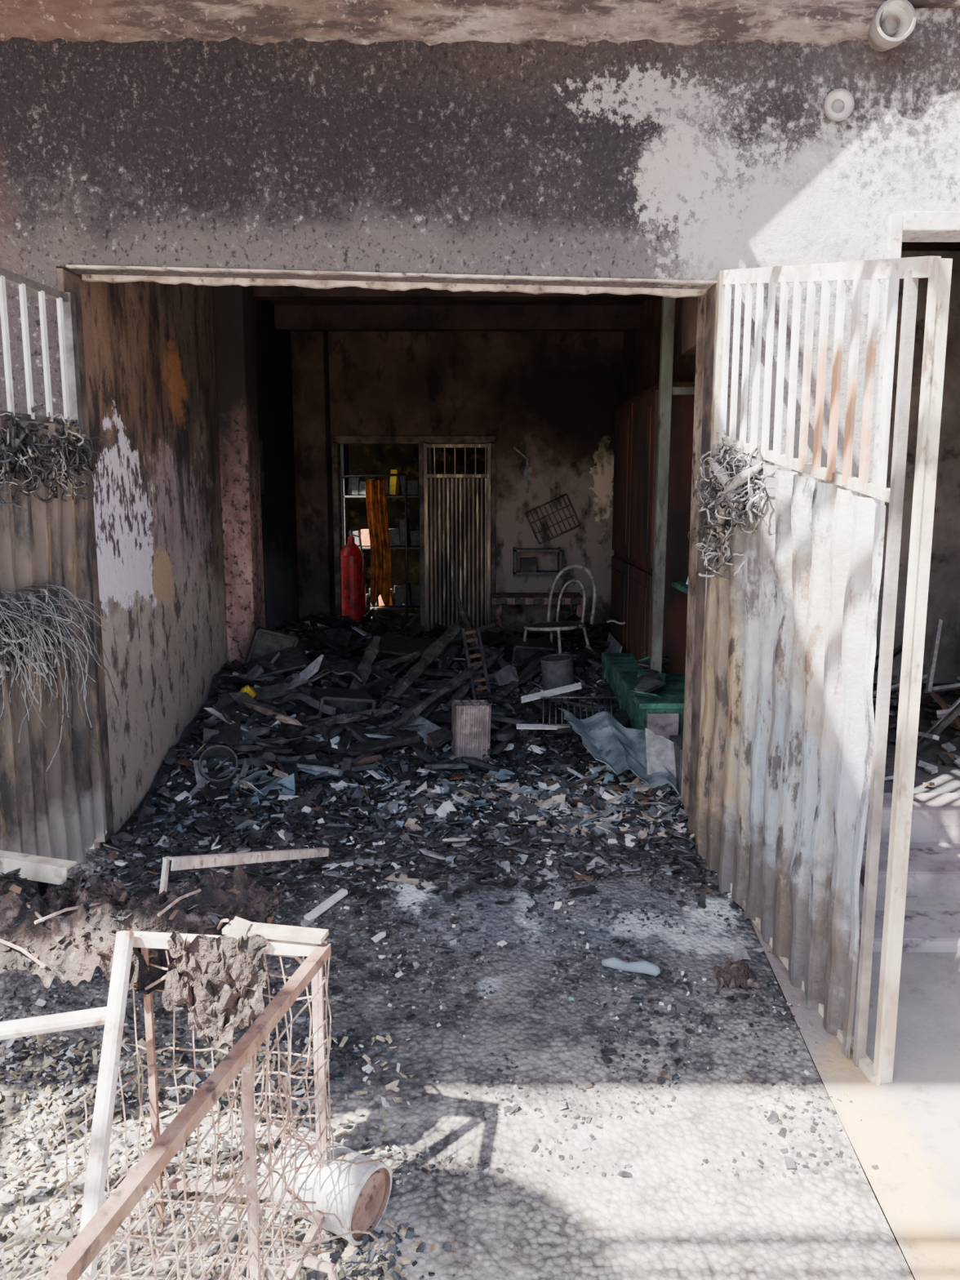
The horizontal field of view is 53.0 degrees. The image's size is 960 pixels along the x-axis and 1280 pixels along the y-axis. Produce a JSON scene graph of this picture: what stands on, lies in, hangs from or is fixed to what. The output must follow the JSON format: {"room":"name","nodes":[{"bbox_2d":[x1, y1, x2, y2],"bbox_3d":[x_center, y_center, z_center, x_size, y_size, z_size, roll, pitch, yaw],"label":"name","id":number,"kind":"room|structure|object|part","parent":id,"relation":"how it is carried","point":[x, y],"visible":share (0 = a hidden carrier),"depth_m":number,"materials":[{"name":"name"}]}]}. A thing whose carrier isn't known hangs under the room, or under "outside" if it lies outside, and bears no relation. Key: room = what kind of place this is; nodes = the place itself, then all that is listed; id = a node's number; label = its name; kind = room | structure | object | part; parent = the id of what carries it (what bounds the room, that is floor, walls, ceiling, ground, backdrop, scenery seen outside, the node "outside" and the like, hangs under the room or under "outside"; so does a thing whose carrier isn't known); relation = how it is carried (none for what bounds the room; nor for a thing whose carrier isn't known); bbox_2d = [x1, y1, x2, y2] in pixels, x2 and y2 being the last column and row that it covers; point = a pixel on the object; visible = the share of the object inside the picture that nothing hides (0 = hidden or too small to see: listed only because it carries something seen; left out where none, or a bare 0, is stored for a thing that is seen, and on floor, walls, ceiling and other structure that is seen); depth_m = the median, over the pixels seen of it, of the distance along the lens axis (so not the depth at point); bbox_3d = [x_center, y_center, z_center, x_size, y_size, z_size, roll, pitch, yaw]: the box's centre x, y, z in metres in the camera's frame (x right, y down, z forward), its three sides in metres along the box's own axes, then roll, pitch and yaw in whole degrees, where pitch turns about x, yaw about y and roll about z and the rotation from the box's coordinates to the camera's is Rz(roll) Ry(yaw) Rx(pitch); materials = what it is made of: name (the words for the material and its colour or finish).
{"room":"driveway outside burned garage","nodes":[
{"label":"driveway outside burned garage","id":0,"kind":"room"},
{"bbox_2d":[76,275,298,834],"bbox_3d":[-1.675,-0.957,6.364,0.150,3.100,4.830,0,9,0],"label":"wall","id":1,"kind":"structure","parent":0,"point":[149,346],"depth_m":4.90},
{"bbox_2d":[258,436,264,494],"bbox_3d":[-1.560,-1.216,6.718,0.080,0.400,0.250,0,9,0],"label":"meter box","id":2,"kind":"object","parent":1,"relation":"attached to","point":[260,442],"visible":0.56,"depth_m":6.75,"materials":[{"name":"brown metal"}]},
{"bbox_2d":[212,284,265,665],"bbox_3d":[-1.510,-0.914,6.092,0.180,2.900,0.320,0,9,0],"label":"pillar","id":3,"kind":"structure","parent":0,"point":[233,313],"depth_m":5.94,"materials":[{"name":"paint"}]},
{"bbox_2d":[290,331,334,619],"bbox_3d":[-1.460,-1.290,8.462,0.280,2.900,0.280,0,9,0],"label":"pillar","id":4,"kind":"structure","parent":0,"point":[309,352],"depth_m":8.31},
{"bbox_2d":[368,615,420,623],"bbox_3d":[-0.500,-0.047,10.143,3.400,0.120,2.350,0,9,0],"label":"floor","id":5,"kind":"structure","parent":0,"point":[390,616],"depth_m":11.02,"materials":[{"name":"black concrete"}]},
{"bbox_2d":[340,530,366,622],"bbox_3d":[-1.220,-0.503,9.184,0.260,1.080,0.260,0,9,0],"label":"gas cylinder","id":6,"kind":"object","parent":5,"relation":"on","point":[353,566],"visible":0.69,"depth_m":9.07,"materials":[{"name":"paint"}]},
{"bbox_2d":[340,473,408,621],"bbox_3d":[-1.000,-0.773,9.194,0.620,1.613,0.118,0,9,0],"label":"curtain","id":7,"kind":"object","parent":5,"relation":"on","point":[375,490],"visible":0.97,"depth_m":9.16,"materials":[{"name":"fabric"}]},
{"bbox_2d":[340,444,433,609],"bbox_3d":[-0.910,-1.030,9.633,0.880,1.980,0.350,0,9,0],"label":"shelf","id":8,"kind":"object","parent":5,"relation":"on","point":[351,485],"visible":0.44,"depth_m":9.51,"materials":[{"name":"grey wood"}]},
{"bbox_2d":[360,604,420,631],"bbox_3d":[-0.947,-0.131,9.342,0.976,0.446,0.754,0,9,0],"label":"scrap","id":9,"kind":"object","parent":5,"relation":"on","point":[384,621],"visible":0.27,"depth_m":9.28,"materials":[{"name":"brown wood"}]},
{"bbox_2d":[94,831,696,848],"bbox_3d":[-0.175,0.548,6.445,3.150,0.100,4.840,0,9,0],"label":"floor","id":10,"kind":"structure","parent":0,"point":[117,831],"depth_m":4.05,"materials":[{"name":"grey concrete"}]},
{"bbox_2d":[198,745,238,782],"bbox_3d":[-1.282,0.626,4.717,0.186,0.234,0.227,-3,9,-17],"label":"bucket","id":11,"kind":"object","parent":10,"relation":"on","point":[215,752],"visible":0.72,"depth_m":4.71,"materials":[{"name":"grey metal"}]},
{"bbox_2d":[102,616,695,848],"bbox_3d":[-0.175,0.275,6.397,2.830,0.447,4.830,0,9,0],"label":"heap","id":12,"kind":"object","parent":10,"relation":"on","point":[193,727],"visible":0.07,"depth_m":5.19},
{"bbox_2d":[257,736,286,741],"bbox_3d":[-1.110,0.519,5.084,0.185,0.054,0.164,0,9,0],"label":"scrap","id":13,"kind":"object","parent":12,"relation":"on","point":[282,738],"visible":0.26,"depth_m":5.04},
{"bbox_2d":[450,699,491,761],"bbox_3d":[-0.049,0.491,5.197,0.199,0.315,0.148,-2,9,-10],"label":"block","id":14,"kind":"object","parent":12,"relation":"on","point":[470,718],"visible":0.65,"depth_m":5.13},
{"bbox_2d":[539,653,576,702],"bbox_3d":[0.486,0.234,6.004,0.230,0.281,0.219,0,9,0],"label":"tin canister","id":15,"kind":"object","parent":12,"relation":"on","point":[557,669],"visible":0.86,"depth_m":5.92,"materials":[{"name":"grey metal"}]},
{"bbox_2d":[558,707,679,794],"bbox_3d":[0.671,0.545,4.809,0.846,0.283,0.374,6,11,34],"label":"metal sheet","id":16,"kind":"object","parent":12,"relation":"on","point":[650,756],"visible":1,"depth_m":4.72,"materials":[{"name":"grey metal"}]},
{"bbox_2d":[100,611,711,921],"bbox_3d":[-0.194,0.366,6.069,2.868,0.578,5.418,0,9,0],"label":"charred debris","id":17,"kind":"object","parent":10,"relation":"on","point":[593,852],"depth_m":4.19,"materials":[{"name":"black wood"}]},
{"bbox_2d":[239,684,257,697],"bbox_3d":[-1.285,0.288,5.305,0.099,0.081,0.098,0,9,0],"label":"plastic","id":18,"kind":"object","parent":17,"relation":"on","point":[246,688],"visible":0.66,"depth_m":5.29,"materials":[{"name":"yellow plastic"}]},
{"bbox_2d":[253,657,363,715],"bbox_3d":[-1.000,0.271,5.686,0.608,0.234,0.758,0,9,0],"label":"sheet","id":19,"kind":"object","parent":17,"relation":"on","point":[344,667],"depth_m":5.57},
{"bbox_2d":[306,732,351,748],"bbox_3d":[-0.846,0.544,5.235,0.288,0.075,0.141,-1,9,-6],"label":"plate","id":20,"kind":"object","parent":17,"relation":"on","point":[335,740],"visible":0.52,"depth_m":5.23,"materials":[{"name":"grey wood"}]},
{"bbox_2d":[244,626,558,726],"bbox_3d":[-0.409,0.115,6.205,2.190,0.512,0.945,-8,12,-41],"label":"chunks","id":21,"kind":"object","parent":17,"relation":"on","point":[266,643],"visible":0.66,"depth_m":5.86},
{"bbox_2d":[284,595,540,735],"bbox_3d":[-0.457,0.143,5.936,1.743,0.672,1.749,0,9,0],"label":"charred timber","id":22,"kind":"object","parent":17,"relation":"on","point":[436,649],"depth_m":5.89,"materials":[{"name":"black wood"}]},
{"bbox_2d":[460,627,492,702],"bbox_3d":[-0.022,0.157,5.980,0.111,0.431,0.314,-3,9,-17],"label":"ladder","id":23,"kind":"object","parent":17,"relation":"on","point":[478,638],"visible":0.93,"depth_m":5.99,"materials":[{"name":"brown wood"}]},
{"bbox_3d":[0.400,0.379,5.502,0.401,0.178,0.512,0,9,0],"label":"white board strip","id":24,"kind":"part","parent":17,"relation":"part of","materials":[{"name":"white wood"}]},
{"bbox_2d":[522,564,596,660],"bbox_3d":[0.551,-0.089,6.694,0.477,0.839,0.513,8,12,41],"label":"cafe chair","id":25,"kind":"object","parent":17,"relation":"on","point":[557,625],"visible":0.79,"depth_m":6.73,"materials":[{"name":"grey metal"}]},
{"bbox_2d":[540,696,616,725],"bbox_3d":[0.560,0.401,5.455,0.460,0.111,0.261,0,9,0],"label":"oven rack","id":26,"kind":"object","parent":17,"relation":"on","point":[541,697],"visible":0.74,"depth_m":5.51,"materials":[{"name":"metal"}]},
{"bbox_2d":[604,619,625,653],"bbox_3d":[0.900,0.087,6.696,0.124,0.535,0.600,0,9,0],"label":"scrap","id":27,"kind":"object","parent":17,"relation":"on","point":[615,646],"visible":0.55,"depth_m":6.64,"materials":[{"name":"grey metal"}]},
{"bbox_2d":[491,592,582,630],"bbox_3d":[0.500,-0.118,8.544,0.800,0.560,0.445,0,9,0],"label":"bench","id":28,"kind":"object","parent":10,"relation":"on","point":[498,599],"visible":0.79,"depth_m":8.34,"materials":[{"name":"brown wood"}]},
{"bbox_2d":[601,646,684,795],"bbox_3d":[1.005,0.371,5.340,0.471,0.597,1.773,0,9,0],"label":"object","id":29,"kind":"structure","parent":10,"relation":"on","point":[653,701],"depth_m":5.10,"materials":[{"name":"paint"}]},
{"bbox_2d":[610,381,694,674],"bbox_3d":[1.106,-0.564,6.340,0.268,2.030,1.700,0,9,0],"label":"wardrobe","id":30,"kind":"object","parent":10,"relation":"on","point":[636,420],"visible":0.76,"depth_m":5.66,"materials":[{"name":"red wood"}]},
{"bbox_2d":[648,296,694,673],"bbox_3d":[1.090,-0.764,5.144,0.320,2.900,0.060,0,9,0],"label":"support post","id":31,"kind":"object","parent":10,"relation":"on","point":[666,389],"visible":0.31,"depth_m":5.10,"materials":[{"name":"grey metal"}]},
{"bbox_2d":[176,613,632,806],"bbox_3d":[-0.191,0.257,6.405,2.639,0.589,3.996,0,9,0],"label":"pile","id":32,"kind":"object","parent":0,"point":[238,719],"depth_m":5.29,"materials":[{"name":"black wood"}]},
{"bbox_2d":[337,444,487,615],"bbox_3d":[-0.500,-1.477,9.967,3.600,2.800,2.450,0,9,0],"label":"wall","id":33,"kind":"structure","parent":0,"point":[363,459],"depth_m":11.04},
{"bbox_2d":[0,848,914,1279],"bbox_3d":[-4.000,2.051,-2.277,10.000,0.340,12.860,0,9,0],"label":"ground","id":34,"kind":"structure","parent":0,"point":[677,1217],"depth_m":2.75,"materials":[{"name":"concrete"}]},
{"bbox_2d":[0,916,392,1279],"bbox_3d":[-0.854,1.144,1.867,1.303,0.840,1.060,0,9,0],"label":"cage","id":35,"kind":"object","parent":34,"relation":"on","point":[100,1221],"visible":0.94,"depth_m":2.10,"materials":[{"name":"white paint"}]},
{"bbox_2d":[0,866,302,1049],"bbox_3d":[-0.976,0.725,2.426,1.105,0.404,0.454,0,9,0],"label":"debris pile","id":36,"kind":"object","parent":35,"relation":"on","point":[69,929],"visible":0.96,"depth_m":2.33,"materials":[{"name":"brown soil"}]},
{"bbox_2d":[0,849,76,884],"bbox_3d":[-1.290,0.597,2.584,0.431,0.078,0.048,2,9,11],"label":"bar","id":37,"kind":"object","parent":36,"relation":"on","point":[34,868],"visible":1,"depth_m":2.54,"materials":[{"name":"white wood"}]},
{"bbox_2d":[0,1033,455,1279],"bbox_3d":[-0.971,1.420,2.274,1.900,0.187,1.490,0,9,0],"label":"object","id":38,"kind":"object","parent":34,"relation":"on","point":[348,1255],"visible":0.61,"depth_m":2.56,"materials":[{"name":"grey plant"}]},
{"bbox_2d":[303,888,347,920],"bbox_3d":[-0.580,1.000,3.636,0.030,0.055,0.210,6,11,35],"label":"stick","id":39,"kind":"object","parent":34,"relation":"on","point":[331,900],"visible":1,"depth_m":3.62,"materials":[{"name":"white wood"}]},
{"bbox_2d":[266,1127,391,1245],"bbox_3d":[-0.370,1.338,2.369,0.259,0.194,0.183,5,10,28],"label":"bucket","id":40,"kind":"object","parent":34,"relation":"on","point":[358,1195],"visible":0.77,"depth_m":2.31,"materials":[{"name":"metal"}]},
{"bbox_2d":[0,846,879,1177],"bbox_3d":[-0.219,1.134,3.271,2.708,0.300,1.674,0,9,0],"label":"charcoal grit","id":41,"kind":"object","parent":34,"relation":"on","point":[772,1117],"visible":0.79,"depth_m":3.14,"materials":[{"name":"brown wood"}]},
{"bbox_2d":[159,847,328,893],"bbox_3d":[-0.736,0.729,3.228,0.033,0.498,1.320,1,9,9],"label":"bar","id":42,"kind":"object","parent":41,"relation":"on","point":[187,862],"visible":0.88,"depth_m":2.96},
{"bbox_2d":[601,956,660,976],"bbox_3d":[0.515,1.112,3.287,0.200,0.048,0.044,3,9,16],"label":"plastic bottle","id":43,"kind":"object","parent":34,"relation":"on","point":[644,966],"visible":1,"depth_m":3.27,"materials":[{"name":"white plastic"}]},
{"bbox_2d":[712,959,759,989],"bbox_3d":[0.865,1.127,3.261,0.135,0.072,0.136,0,9,0],"label":"rag","id":44,"kind":"object","parent":34,"relation":"on","point":[731,975],"visible":0.99,"depth_m":3.23,"materials":[{"name":"fabric"}]},
{"bbox_2d":[731,942,750,961],"bbox_3d":[0.905,1.094,3.383,0.051,0.032,0.140,0,9,0],"label":"paper scrap","id":45,"kind":"object","parent":34,"relation":"on","point":[740,953],"visible":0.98,"depth_m":3.36,"materials":[{"name":"white paper"}]},
{"bbox_2d":[253,285,662,331],"bbox_3d":[-0.175,-2.327,6.147,3.150,0.367,4.830,0,9,0],"label":"ceiling","id":46,"kind":"structure","parent":0,"point":[296,308],"depth_m":7.49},
{"bbox_2d":[328,331,623,632],"bbox_3d":[-0.175,-1.323,8.675,3.150,3.100,0.150,0,9,0],"label":"wall","id":47,"kind":"structure","parent":0,"point":[554,397],"depth_m":8.49,"materials":[{"name":"paint"}]},
{"bbox_2d":[331,435,495,632],"bbox_3d":[-0.585,-0.839,8.655,1.450,1.950,0.080,0,9,0],"label":"door frame","id":48,"kind":"structure","parent":47,"relation":"attached to","point":[420,440],"depth_m":8.55,"materials":[{"name":"brown wood"}]},
{"bbox_2d":[423,443,490,632],"bbox_3d":[-0.200,-0.814,8.610,0.590,1.845,0.063,0,9,0],"label":"door","id":49,"kind":"structure","parent":47,"relation":"in","point":[457,511],"depth_m":8.61,"materials":[{"name":"grey metal"}]},
{"bbox_2d":[513,446,532,493],"bbox_3d":[0.377,-1.509,8.540,0.169,0.409,0.042,0,9,0],"label":"conduit","id":50,"kind":"object","parent":47,"relation":"attached to","point":[527,471],"visible":1,"depth_m":8.53,"materials":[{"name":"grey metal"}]},
{"bbox_2d":[513,546,561,577],"bbox_3d":[0.510,-0.698,8.597,0.420,0.250,0.200,0,9,0],"label":"wall shelf","id":51,"kind":"object","parent":47,"relation":"attached to","point":[527,565],"visible":0.89,"depth_m":8.52,"materials":[{"name":"black metal"}]},
{"bbox_2d":[524,493,580,544],"bbox_3d":[0.650,-1.080,8.607,0.504,0.455,0.015,0,9,0],"label":"dish rack","id":52,"kind":"object","parent":47,"relation":"attached to","point":[564,495],"visible":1,"depth_m":8.60,"materials":[{"name":"black metal"}]},
{"bbox_2d":[0,8,959,959],"bbox_3d":[0.000,-0.616,3.892,12.000,4.000,0.160,0,9,0],"label":"wall","id":53,"kind":"structure","parent":0,"point":[645,158],"depth_m":3.62,"materials":[{"name":"paint"}]},
{"bbox_2d":[0,267,109,863],"bbox_3d":[-1.615,-0.137,3.222,0.078,2.198,1.304,1,9,5],"label":"metal gate","id":54,"kind":"object","parent":53,"relation":"attached to","point":[60,811],"visible":0.7,"depth_m":3.54,"materials":[{"name":"metal"}]},
{"bbox_2d":[0,398,104,518],"bbox_3d":[-1.563,-0.640,3.418,0.230,0.419,0.694,1,9,4],"label":"cable bundle","id":55,"kind":"object","parent":54,"relation":"attached to","point":[27,460],"visible":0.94,"depth_m":3.39,"materials":[{"name":"grey metal"}]},
{"bbox_2d":[0,584,120,771],"bbox_3d":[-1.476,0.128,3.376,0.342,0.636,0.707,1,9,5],"label":"wire bundle","id":56,"kind":"object","parent":54,"relation":"attached to","point":[66,633],"visible":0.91,"depth_m":3.31,"materials":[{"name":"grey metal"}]},
{"bbox_2d":[56,267,716,848],"bbox_3d":[-0.350,-0.285,3.944,2.550,2.330,0.160,0,9,0],"label":"door frame","id":57,"kind":"structure","parent":53,"relation":"attached to","point":[67,282],"depth_m":3.95,"materials":[{"name":"metal"}]},
{"bbox_2d":[65,264,717,297],"bbox_3d":[-0.330,-1.405,3.768,2.500,0.094,0.178,0,9,0],"label":"trim","id":58,"kind":"structure","parent":53,"relation":"attached to","point":[215,282],"depth_m":3.82,"materials":[{"name":"paint"}]},
{"bbox_2d":[0,0,959,47],"bbox_3d":[0.000,-2.303,3.485,10.000,0.247,0.132,0,9,0],"label":"trim","id":59,"kind":"structure","parent":53,"relation":"attached to","point":[815,23],"depth_m":3.49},
{"bbox_2d":[695,255,952,1086],"bbox_3d":[1.030,-0.048,3.242,0.097,2.550,1.328,-2,9,-11],"label":"metal gate","id":60,"kind":"object","parent":53,"relation":"attached to","point":[793,753],"visible":0.94,"depth_m":3.00,"materials":[{"name":"white metal"}]},
{"bbox_2d":[687,430,775,588],"bbox_3d":[0.943,-0.468,3.528,0.228,0.602,0.615,-1,9,-7],"label":"cable bundle","id":61,"kind":"object","parent":60,"relation":"attached to","point":[746,493],"visible":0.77,"depth_m":3.54,"materials":[{"name":"grey metal"}]},
{"bbox_2d":[706,456,761,535],"bbox_3d":[0.898,-0.525,3.514,0.078,0.298,0.433,-1,9,-8],"label":"hose","id":62,"kind":"object","parent":60,"relation":"hanging from","point":[742,477],"visible":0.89,"depth_m":3.47,"materials":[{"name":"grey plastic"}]},
{"bbox_2d":[822,88,853,121],"bbox_3d":[1.330,-1.984,3.579,0.110,0.110,0.030,0,9,0],"label":"wall speaker","id":63,"kind":"object","parent":53,"relation":"attached to","point":[838,104],"visible":1,"depth_m":3.57},
{"bbox_2d":[868,0,915,51],"bbox_3d":[1.485,-2.224,3.495,0.144,0.144,0.120,0,9,0],"label":"round wall lamp","id":64,"kind":"object","parent":53,"relation":"attached to","point":[898,21],"visible":1,"depth_m":3.47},
{"bbox_2d":[871,211,959,683],"bbox_3d":[2.025,-0.472,3.904,0.950,2.350,0.180,0,9,0],"label":"door frame","id":65,"kind":"structure","parent":53,"relation":"attached to","point":[907,226],"depth_m":3.66,"materials":[{"name":"metal"}]},
{"bbox_2d":[622,296,697,404],"bbox_3d":[1.175,-0.957,6.364,0.450,3.100,4.830,0,9,0],"label":"wall","id":66,"kind":"structure","parent":0,"point":[642,348],"depth_m":6.94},
{"bbox_2d":[671,577,688,594],"bbox_3d":[1.152,-0.240,4.974,0.176,0.319,0.900,0,9,0],"label":"wall shelf","id":67,"kind":"object","parent":66,"relation":"attached to","point":[682,586],"visible":0.07,"depth_m":5.21,"materials":[{"name":"green paint"}]},
{"bbox_2d":[680,296,706,819],"bbox_3d":[1.090,-0.601,4.117,0.320,2.900,0.280,0,9,0],"label":"pillar","id":68,"kind":"structure","parent":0,"point":[701,308],"depth_m":4.21,"materials":[{"name":"paint"}]},
{"bbox_2d":[750,881,959,1279],"bbox_3d":[5.000,2.046,-2.278,8.000,0.340,12.860,0,9,0],"label":"walkway","id":69,"kind":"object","parent":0,"point":[909,1128],"visible":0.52,"depth_m":2.75,"materials":[{"name":"concrete"}]},
{"bbox_2d":[858,793,959,951],"bbox_3d":[2.175,0.973,3.814,1.650,0.485,0.890,0,9,0],"label":"floor","id":70,"kind":"structure","parent":69,"relation":"on","point":[934,855],"depth_m":3.75,"materials":[{"name":"concrete"}]},
{"bbox_2d":[872,683,959,793],"bbox_3d":[2.985,0.637,5.345,2.830,0.270,2.640,0,9,0],"label":"floor","id":71,"kind":"structure","parent":0,"point":[947,780],"depth_m":4.78,"materials":[{"name":"grey concrete"}]},
{"bbox_2d":[872,618,959,786],"bbox_3d":[2.744,0.190,5.267,2.067,0.693,2.153,0,9,0],"label":"pile","id":72,"kind":"object","parent":71,"relation":"on","point":[948,715],"visible":0.34,"depth_m":5.22,"materials":[{"name":"grey charred wood"}]},
{"bbox_2d":[873,250,959,683],"bbox_3d":[2.975,-0.781,5.252,3.050,3.100,2.580,0,9,0],"label":"wall","id":73,"kind":"structure","parent":0,"point":[944,587],"depth_m":6.44,"materials":[{"name":"paint"}]},
{"bbox_2d":[901,242,959,250],"bbox_3d":[2.975,-2.362,5.002,3.050,0.100,2.580,0,9,0],"label":"ceiling","id":74,"kind":"structure","parent":0,"point":[904,246],"depth_m":6.08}
]}

